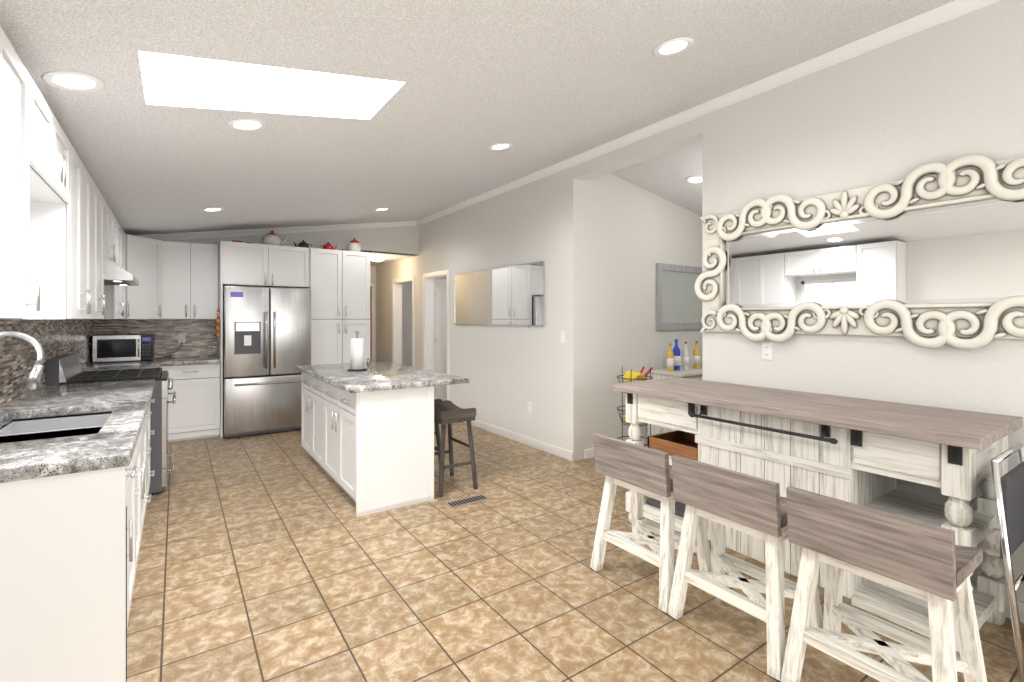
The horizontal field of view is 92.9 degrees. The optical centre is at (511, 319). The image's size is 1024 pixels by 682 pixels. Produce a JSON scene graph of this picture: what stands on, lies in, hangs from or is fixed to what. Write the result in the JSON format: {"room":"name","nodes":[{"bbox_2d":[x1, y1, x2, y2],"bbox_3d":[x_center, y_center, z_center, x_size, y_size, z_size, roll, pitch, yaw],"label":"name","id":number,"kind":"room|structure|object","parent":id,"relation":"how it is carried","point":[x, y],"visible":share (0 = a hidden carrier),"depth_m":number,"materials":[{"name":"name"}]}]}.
{"room":"kitchen","nodes":[
{"label":"kitchen","id":0,"kind":"room"},
{"bbox_2d":[166,223,417,367],"bbox_3d":[-3.159,-0.185,6.719,3.930,3.150,0.210,0,0,-35],"label":"wall","id":1,"kind":"structure","parent":0,"point":[403,239],"depth_m":7.88,"materials":[{"name":"paint"}]},
{"bbox_2d":[36,153,95,318],"bbox_3d":[-2.621,-0.455,2.721,0.329,0.910,0.757,0,0,-35],"label":"upper cabinet","id":2,"kind":"object","parent":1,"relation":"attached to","point":[63,235],"depth_m":2.50,"materials":[{"name":"white wood"}]},
{"bbox_2d":[96,186,107,318],"bbox_3d":[-2.986,-0.455,3.251,0.329,0.910,0.757,0,0,-35],"label":"upper cabinet","id":3,"kind":"object","parent":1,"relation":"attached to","point":[101,205],"depth_m":3.57,"materials":[{"name":"white wood"}]},
{"bbox_2d":[0,319,216,406],"bbox_3d":[-2.824,0.235,3.779,1.200,0.468,5.068,0,0,-35],"label":"mosaic","id":4,"kind":"object","parent":1,"relation":"attached to","point":[52,337],"visible":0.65,"depth_m":4.55},
{"bbox_2d":[160,334,184,357],"bbox_3d":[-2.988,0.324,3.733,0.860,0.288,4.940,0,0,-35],"label":"outlet","id":5,"kind":"object","parent":4,"relation":"attached to","point":[181,338],"visible":0.98,"depth_m":5.98,"materials":[{"name":"white plastic"}]},
{"bbox_2d":[108,206,115,264],"bbox_3d":[-3.417,-0.685,3.875,0.329,0.450,0.760,0,0,-35],"label":"upper cabinet","id":6,"kind":"object","parent":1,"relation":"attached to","point":[111,218],"depth_m":4.02,"materials":[{"name":"white wood"}]},
{"bbox_2d":[104,259,138,285],"bbox_3d":[-3.348,-0.376,3.923,0.500,0.164,0.752,0,0,-35],"label":"range hood","id":7,"kind":"object","parent":6,"relation":"attached to","point":[114,274],"visible":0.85,"depth_m":3.72,"materials":[{"name":"silver metal"}]},
{"bbox_2d":[108,219,131,318],"bbox_3d":[-3.936,-0.455,4.677,0.385,0.910,1.150,0,0,-35],"label":"upper cabinet","id":8,"kind":"object","parent":1,"relation":"attached to","point":[119,296],"depth_m":4.84,"materials":[{"name":"white wood"}]},
{"bbox_2d":[132,235,167,318],"bbox_3d":[-4.277,-0.455,5.438,0.691,0.910,0.687,0,0,-35],"label":"upper cabinet","id":9,"kind":"object","parent":1,"relation":"attached to","point":[149,256],"depth_m":5.46,"materials":[{"name":"white wood"}]},
{"bbox_2d":[168,241,217,318],"bbox_3d":[-3.910,-0.455,5.873,0.611,0.910,0.384,0,0,-35],"label":"upper cabinet","id":10,"kind":"object","parent":1,"relation":"attached to","point":[192,267],"depth_m":5.79,"materials":[{"name":"white wood"}]},
{"bbox_2d":[218,240,308,287],"bbox_3d":[-3.171,-0.665,6.234,0.970,0.510,0.629,0,0,-35],"label":"upper cabinet","id":11,"kind":"object","parent":1,"relation":"attached to","point":[239,263],"depth_m":5.95,"materials":[{"name":"white wood"}]},
{"bbox_2d":[216,308,219,340],"bbox_3d":[-3.422,0.059,5.670,0.042,0.383,0.044,0,0,-35],"label":"garland","id":12,"kind":"object","parent":11,"relation":"hanging from","point":[218,323],"visible":1,"depth_m":5.66,"materials":[{"name":"brown wood"}]},
{"bbox_2d":[258,231,287,245],"bbox_3d":[-3.095,-1.035,6.308,0.361,0.227,0.217,0,0,-35],"label":"teapot","id":13,"kind":"object","parent":11,"relation":"on","point":[271,238],"visible":0.83,"depth_m":6.22,"materials":[{"name":"white ceramic"}]},
{"bbox_2d":[293,240,311,247],"bbox_3d":[-2.801,-0.993,6.511,0.225,0.143,0.138,0,0,-35],"label":"teapot","id":14,"kind":"object","parent":11,"relation":"on","point":[302,243],"visible":0.62,"depth_m":6.47,"materials":[{"name":"black ceramic"}]},
{"bbox_2d":[134,220,417,240],"bbox_3d":[-3.127,-1.209,6.620,3.930,0.727,0.050,0,0,-35],"label":"crown molding","id":15,"kind":"structure","parent":1,"relation":"attached to","point":[229,233],"depth_m":6.55,"materials":[{"name":"white wood"}]},
{"bbox_2d":[361,250,416,265],"bbox_3d":[-2.581,-1.030,8.364,1.150,0.001,2.200,0,0,-35],"label":"ceiling","id":16,"kind":"structure","parent":0,"point":[393,257],"depth_m":7.99,"materials":[{"name":"white paint"}]},
{"bbox_2d":[370,255,386,261],"bbox_3d":[-2.207,-0.985,7.954,0.320,0.089,0.320,0,0,-35],"label":"light","id":17,"kind":"object","parent":16,"relation":"attached to","point":[377,258],"visible":0.9,"depth_m":7.86,"materials":[{"name":"white"}]},
{"bbox_2d":[0,0,953,234],"bbox_3d":[0.580,-1.312,5.077,8.580,0.890,11.200,0,0,-35],"label":"ceiling","id":18,"kind":"structure","parent":0,"point":[408,110],"depth_m":2.65,"materials":[{"name":"white paint"}]},
{"bbox_2d":[41,71,104,91],"bbox_3d":[-1.821,-0.987,2.024,0.197,0.040,0.200,0,0,-35],"label":"recessed light","id":19,"kind":"object","parent":18,"relation":"in","point":[74,81],"visible":0.98,"depth_m":2.02,"materials":[{"name":"white"}]},
{"bbox_2d":[201,207,223,211],"bbox_3d":[-2.984,-1.094,4.854,0.197,0.040,0.200,0,0,-35],"label":"recessed light","id":20,"kind":"object","parent":18,"relation":"in","point":[213,209],"visible":1,"depth_m":4.84,"materials":[{"name":"white"}]},
{"bbox_2d":[227,119,266,130],"bbox_3d":[-1.500,-1.099,2.756,0.197,0.040,0.200,0,0,-35],"label":"recessed light","id":21,"kind":"object","parent":18,"relation":"in","point":[246,124],"visible":0.98,"depth_m":2.75,"materials":[{"name":"white"}]},
{"bbox_2d":[374,208,389,210],"bbox_3d":[-1.657,-1.401,6.207,0.197,0.040,0.200,0,0,-35],"label":"recessed light","id":22,"kind":"object","parent":18,"relation":"in","point":[381,209],"visible":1,"depth_m":6.19,"materials":[{"name":"white"}]},
{"bbox_2d":[489,143,512,150],"bbox_3d":[-0.093,-1.403,3.957,0.197,0.040,0.200,0,0,-35],"label":"recessed light","id":23,"kind":"object","parent":18,"relation":"in","point":[499,146],"visible":1,"depth_m":3.95,"materials":[{"name":"white"}]},
{"bbox_2d":[653,37,693,56],"bbox_3d":[0.823,-1.389,2.487,0.197,0.040,0.200,0,0,-35],"label":"recessed light","id":24,"kind":"object","parent":18,"relation":"in","point":[674,46],"visible":1,"depth_m":2.48,"materials":[{"name":"white"}]},
{"bbox_2d":[685,176,701,183],"bbox_3d":[1.861,-1.411,4.928,0.197,0.040,0.200,0,0,-35],"label":"recessed light","id":25,"kind":"object","parent":18,"relation":"in","point":[694,179],"visible":0.83,"depth_m":4.93,"materials":[{"name":"white"}]},
{"bbox_2d":[127,422,1023,681],"bbox_3d":[0.580,1.420,5.077,8.580,0.060,11.200,0,0,-35],"label":"floor","id":26,"kind":"structure","parent":0,"point":[268,557],"depth_m":2.50,"materials":[{"name":"tile"}]},
{"bbox_2d":[0,379,155,681],"bbox_3d":[-2.337,0.930,2.587,0.644,0.920,2.583,0,0,-35],"label":"base cabinet","id":27,"kind":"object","parent":26,"relation":"on","point":[75,471],"depth_m":1.66,"materials":[{"name":"white wood"}]},
{"bbox_2d":[0,331,44,389],"bbox_3d":[-2.231,0.262,2.134,0.252,0.416,0.133,0,0,-35],"label":"kitchen faucet","id":28,"kind":"object","parent":27,"relation":"on","point":[33,381],"visible":1,"depth_m":2.21,"materials":[{"name":"silver metal"}]},
{"bbox_2d":[46,353,175,494],"bbox_3d":[-3.231,0.840,4.003,0.764,1.100,0.752,0,0,-35],"label":"gas range","id":29,"kind":"object","parent":26,"relation":"on","point":[64,369],"visible":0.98,"depth_m":3.85,"materials":[{"name":"grey metal"}]},
{"bbox_2d":[81,358,163,370],"bbox_3d":[-3.992,0.930,4.998,0.660,0.920,1.736,0,0,-35],"label":"countertop","id":30,"kind":"structure","parent":26,"relation":"on","point":[156,362],"depth_m":4.94,"materials":[{"name":"black stone"}]},
{"bbox_2d":[93,334,153,361],"bbox_3d":[-4.379,0.324,5.503,0.520,0.290,0.407,0,0,-35],"label":"microwave","id":31,"kind":"object","parent":30,"relation":"on","point":[123,347],"visible":1,"depth_m":5.36,"materials":[{"name":"grey metal"}]},
{"bbox_2d":[164,356,219,442],"bbox_3d":[-3.799,0.930,5.775,0.539,0.920,0.672,0,0,-35],"label":"base cabinet","id":32,"kind":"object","parent":26,"relation":"on","point":[195,414],"depth_m":5.58,"materials":[{"name":"white wood"}]},
{"bbox_2d":[223,286,310,437],"bbox_3d":[-3.116,0.500,6.155,0.950,1.780,0.797,0,0,-35],"label":"refrigerator","id":33,"kind":"object","parent":26,"relation":"on","point":[266,340],"visible":0.83,"depth_m":5.83,"materials":[{"name":"grey metal"}]},
{"bbox_2d":[309,248,369,364],"bbox_3d":[-2.443,0.235,6.724,0.784,2.310,0.649,0,0,-35],"label":"tall cabinet","id":34,"kind":"object","parent":26,"relation":"on","point":[337,282],"depth_m":6.45,"materials":[{"name":"white wood"}]},
{"bbox_2d":[320,242,336,249],"bbox_3d":[-2.523,-0.993,6.703,0.230,0.143,0.139,0,0,-35],"label":"teapot","id":35,"kind":"object","parent":34,"relation":"on","point":[327,246],"visible":0.75,"depth_m":6.65,"materials":[{"name":"red ceramic"}]},
{"bbox_2d":[348,238,360,251],"bbox_3d":[-2.234,-1.037,6.902,0.179,0.231,0.178,0,0,-35],"label":"jar","id":36,"kind":"object","parent":34,"relation":"on","point":[354,245],"visible":0.79,"depth_m":6.84,"materials":[{"name":"white ceramic"}]},
{"bbox_2d":[301,373,434,516],"bbox_3d":[-1.380,0.950,4.322,0.627,0.880,1.838,0,0,-35],"label":"kitchen island","id":37,"kind":"object","parent":26,"relation":"on","point":[367,440],"depth_m":3.63,"materials":[{"name":"white wood"}]},
{"bbox_2d":[295,361,469,392],"bbox_3d":[-1.268,0.490,4.404,0.945,0.040,1.910,0,0,-35],"label":"island countertop","id":38,"kind":"structure","parent":37,"relation":"on","point":[380,375],"depth_m":3.92,"materials":[{"name":"grey stone"}]},
{"bbox_2d":[347,331,369,370],"bbox_3d":[-1.420,0.289,4.488,0.198,0.361,0.178,0,0,-35],"label":"paper towel holder","id":39,"kind":"object","parent":38,"relation":"on","point":[357,354],"visible":1,"depth_m":4.43,"materials":[{"name":"white paper"}]},
{"bbox_2d":[434,399,441,463],"bbox_3d":[-0.890,1.056,4.513,0.362,0.672,0.462,0,0,-35],"label":"stool","id":40,"kind":"object","parent":26,"relation":"on","point":[437,433],"visible":0.06,"depth_m":4.42,"materials":[{"name":"brown wood"}]},
{"bbox_2d":[434,400,477,497],"bbox_3d":[-0.547,1.056,4.069,0.362,0.672,0.462,0,0,-35],"label":"stool","id":41,"kind":"object","parent":26,"relation":"on","point":[448,412],"visible":0.85,"depth_m":3.94,"materials":[{"name":"brown wood"}]},
{"bbox_2d":[445,494,489,508],"bbox_3d":[-0.339,1.387,3.714,0.330,0.005,0.130,0,0,-35],"label":"floor vent","id":42,"kind":"object","parent":26,"relation":"in","point":[466,501],"visible":1,"depth_m":3.70,"materials":[{"name":"silver metal"}]},
{"bbox_2d":[617,366,652,445],"bbox_3d":[1.181,0.925,4.629,0.375,0.930,0.334,0,0,-35],"label":"fruit basket stand","id":43,"kind":"object","parent":26,"relation":"on","point":[631,376],"visible":0.29,"depth_m":4.62,"materials":[{"name":"black metal"}]},
{"bbox_2d":[590,434,710,612],"bbox_3d":[0.746,1.018,2.616,0.397,0.756,0.518,0,0,-35],"label":"bar stool","id":44,"kind":"object","parent":26,"relation":"on","point":[639,471],"visible":0.83,"depth_m":2.51,"materials":[{"name":"white wood"}]},
{"bbox_2d":[647,373,701,437],"bbox_3d":[1.796,0.990,5.293,0.427,0.800,0.454,0,0,-35],"label":"base cabinet","id":45,"kind":"object","parent":26,"relation":"on","point":[655,429],"depth_m":5.23,"materials":[{"name":"white wood"}]},
{"bbox_2d":[646,365,701,376],"bbox_3d":[2.151,0.575,5.529,1.320,0.030,0.469,0,0,-35],"label":"countertop","id":46,"kind":"structure","parent":45,"relation":"on","point":[692,372],"depth_m":5.16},
{"bbox_2d":[667,342,676,370],"bbox_3d":[1.714,0.410,5.264,0.073,0.300,0.072,0,0,-35],"label":"liquor bottle","id":47,"kind":"object","parent":46,"relation":"on","point":[673,359],"depth_m":5.25,"materials":[{"name":"orange"}]},
{"bbox_2d":[675,339,683,369],"bbox_3d":[1.810,0.390,5.354,0.088,0.340,0.086,0,0,-35],"label":"liquor bottle","id":48,"kind":"object","parent":46,"relation":"on","point":[676,340],"depth_m":5.34,"materials":[{"name":"blue glass"}]},
{"bbox_2d":[684,342,688,369],"bbox_3d":[1.936,0.405,5.417,0.073,0.310,0.072,0,0,-35],"label":"liquor bottle","id":49,"kind":"object","parent":46,"relation":"on","point":[686,352],"depth_m":5.39,"materials":[{"name":"clear"}]},
{"bbox_2d":[693,341,701,368],"bbox_3d":[2.104,0.405,5.545,0.078,0.310,0.076,0,0,-35],"label":"liquor bottle","id":50,"kind":"object","parent":46,"relation":"on","point":[696,352],"depth_m":5.52,"materials":[{"name":"orange"}]},
{"bbox_2d":[667,455,822,680],"bbox_3d":[1.042,1.018,2.188,0.397,0.756,0.518,0,0,-35],"label":"bar stool","id":51,"kind":"object","parent":26,"relation":"on","point":[720,498],"visible":0.85,"depth_m":2.08,"materials":[{"name":"white wood"}]},
{"bbox_2d":[613,377,1022,651],"bbox_3d":[1.509,0.932,2.778,0.698,0.975,1.860,0,0,-35],"label":"bar table","id":52,"kind":"object","parent":26,"relation":"on","point":[863,452],"visible":0.56,"depth_m":2.32,"materials":[{"name":"white wood"}]},
{"bbox_2d":[780,486,986,681],"bbox_3d":[1.337,1.018,1.760,0.397,0.756,0.518,0,0,-35],"label":"bar stool","id":53,"kind":"object","parent":26,"relation":"on","point":[934,566],"visible":1,"depth_m":1.67,"materials":[{"name":"white wood"}]},
{"bbox_2d":[990,443,1023,681],"bbox_3d":[1.988,0.955,1.891,0.442,0.872,0.107,0,0,-35],"label":"step stool","id":54,"kind":"object","parent":26,"relation":"on","point":[1009,492],"visible":1,"depth_m":1.80,"materials":[{"name":"silver metal"}]},
{"bbox_2d":[418,0,1023,601],"bbox_3d":[0.552,-0.185,4.967,0.150,3.150,11.050,0,0,-35],"label":"wall","id":55,"kind":"structure","parent":0,"point":[596,236],"depth_m":3.39,"materials":[{"name":"paint"}]},
{"bbox_2d":[0,26,35,318],"bbox_3d":[-1.810,-0.455,1.545,0.329,0.910,0.400,0,0,-35],"label":"upper cabinet","id":56,"kind":"object","parent":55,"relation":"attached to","point":[17,87],"depth_m":1.70,"materials":[{"name":"white wood"}]},
{"bbox_2d":[36,86,75,205],"bbox_3d":[-2.165,-0.750,2.060,0.329,0.320,0.850,0,0,-35],"label":"upper cabinet","id":57,"kind":"object","parent":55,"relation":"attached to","point":[55,154],"depth_m":2.17,"materials":[{"name":"white wood"}]},
{"bbox_2d":[370,283,373,361],"bbox_3d":[-3.035,0.345,9.173,0.900,2.090,0.048,0,0,-35],"label":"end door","id":58,"kind":"structure","parent":55,"relation":"in","point":[371,322],"depth_m":9.41,"materials":[{"name":"white wood"}]},
{"bbox_2d":[392,269,449,400],"bbox_3d":[-1.462,0.340,7.872,0.166,2.100,2.220,0,0,-35],"label":"door frame","id":59,"kind":"structure","parent":55,"relation":"attached to","point":[429,321],"depth_m":7.65,"materials":[{"name":"white wood"}]},
{"bbox_2d":[435,279,446,400],"bbox_3d":[-0.859,0.376,7.765,0.707,2.012,0.314,0,0,-35],"label":"door leaf","id":60,"kind":"structure","parent":55,"relation":"in","point":[441,328],"depth_m":7.70,"materials":[{"name":"white wood"}]},
{"bbox_2d":[454,261,544,327],"bbox_3d":[-0.231,-0.260,5.951,0.018,0.704,2.004,0,0,-35],"label":"mirror","id":61,"kind":"object","parent":55,"relation":"attached to","point":[513,295],"visible":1,"depth_m":5.78,"materials":[{"name":"clear glass"}]},
{"bbox_2d":[464,419,572,460],"bbox_3d":[-0.149,1.345,5.838,0.013,0.090,2.620,0,0,-35],"label":"baseboard","id":62,"kind":"structure","parent":55,"relation":"attached to","point":[548,448],"depth_m":5.38,"materials":[{"name":"white wood"}]},
{"bbox_2d":[528,402,531,412],"bbox_3d":[0.194,0.970,5.346,0.007,0.115,0.072,0,0,-35],"label":"electrical outlet","id":63,"kind":"object","parent":55,"relation":"attached to","point":[529,407],"visible":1,"depth_m":5.34,"materials":[{"name":"white plastic"}]},
{"bbox_2d":[561,331,564,342],"bbox_3d":[0.512,0.180,4.884,0.008,0.115,0.072,0,0,-35],"label":"light switch","id":64,"kind":"object","parent":55,"relation":"attached to","point":[562,336],"visible":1,"depth_m":4.88,"materials":[{"name":"white plastic"}]},
{"bbox_2d":[585,437,647,458],"bbox_3d":[2.437,1.345,6.022,4.150,0.090,0.013,0,0,-35],"label":"baseboard","id":65,"kind":"structure","parent":55,"relation":"attached to","point":[589,453],"depth_m":4.88,"materials":[{"name":"white wood"}]},
{"bbox_2d":[656,263,701,329],"bbox_3d":[2.010,-0.255,5.715,0.940,0.750,0.030,0,0,-35],"label":"mirror","id":66,"kind":"object","parent":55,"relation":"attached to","point":[678,304],"depth_m":5.65,"materials":[{"name":"white"}]},
{"bbox_2d":[418,0,1001,224],"bbox_3d":[1.009,-1.537,4.128,0.050,0.087,8.850,0,0,-35],"label":"crown molding","id":67,"kind":"structure","parent":55,"relation":"attached to","point":[949,11],"depth_m":3.16,"materials":[{"name":"white wood"}]},
{"bbox_2d":[762,342,772,359],"bbox_3d":[1.676,0.210,3.197,0.007,0.115,0.072,0,0,-35],"label":"outlet","id":68,"kind":"object","parent":55,"relation":"attached to","point":[767,350],"visible":1,"depth_m":3.19,"materials":[{"name":"white plastic"}]},
{"bbox_2d":[694,154,1023,349],"bbox_3d":[1.918,-0.325,2.799,0.059,0.946,1.966,0,0,-35],"label":"ornate mirror","id":69,"kind":"object","parent":55,"relation":"attached to","point":[917,256],"visible":1,"depth_m":2.65,"materials":[{"name":"mirror"}]},
{"bbox_2d":[1004,599,1023,622],"bbox_3d":[2.469,1.345,2.044,0.013,0.090,3.760,0,0,-35],"label":"baseboard","id":70,"kind":"structure","parent":55,"relation":"attached to","point":[1020,604],"depth_m":2.23,"materials":[{"name":"white wood"}]}
]}

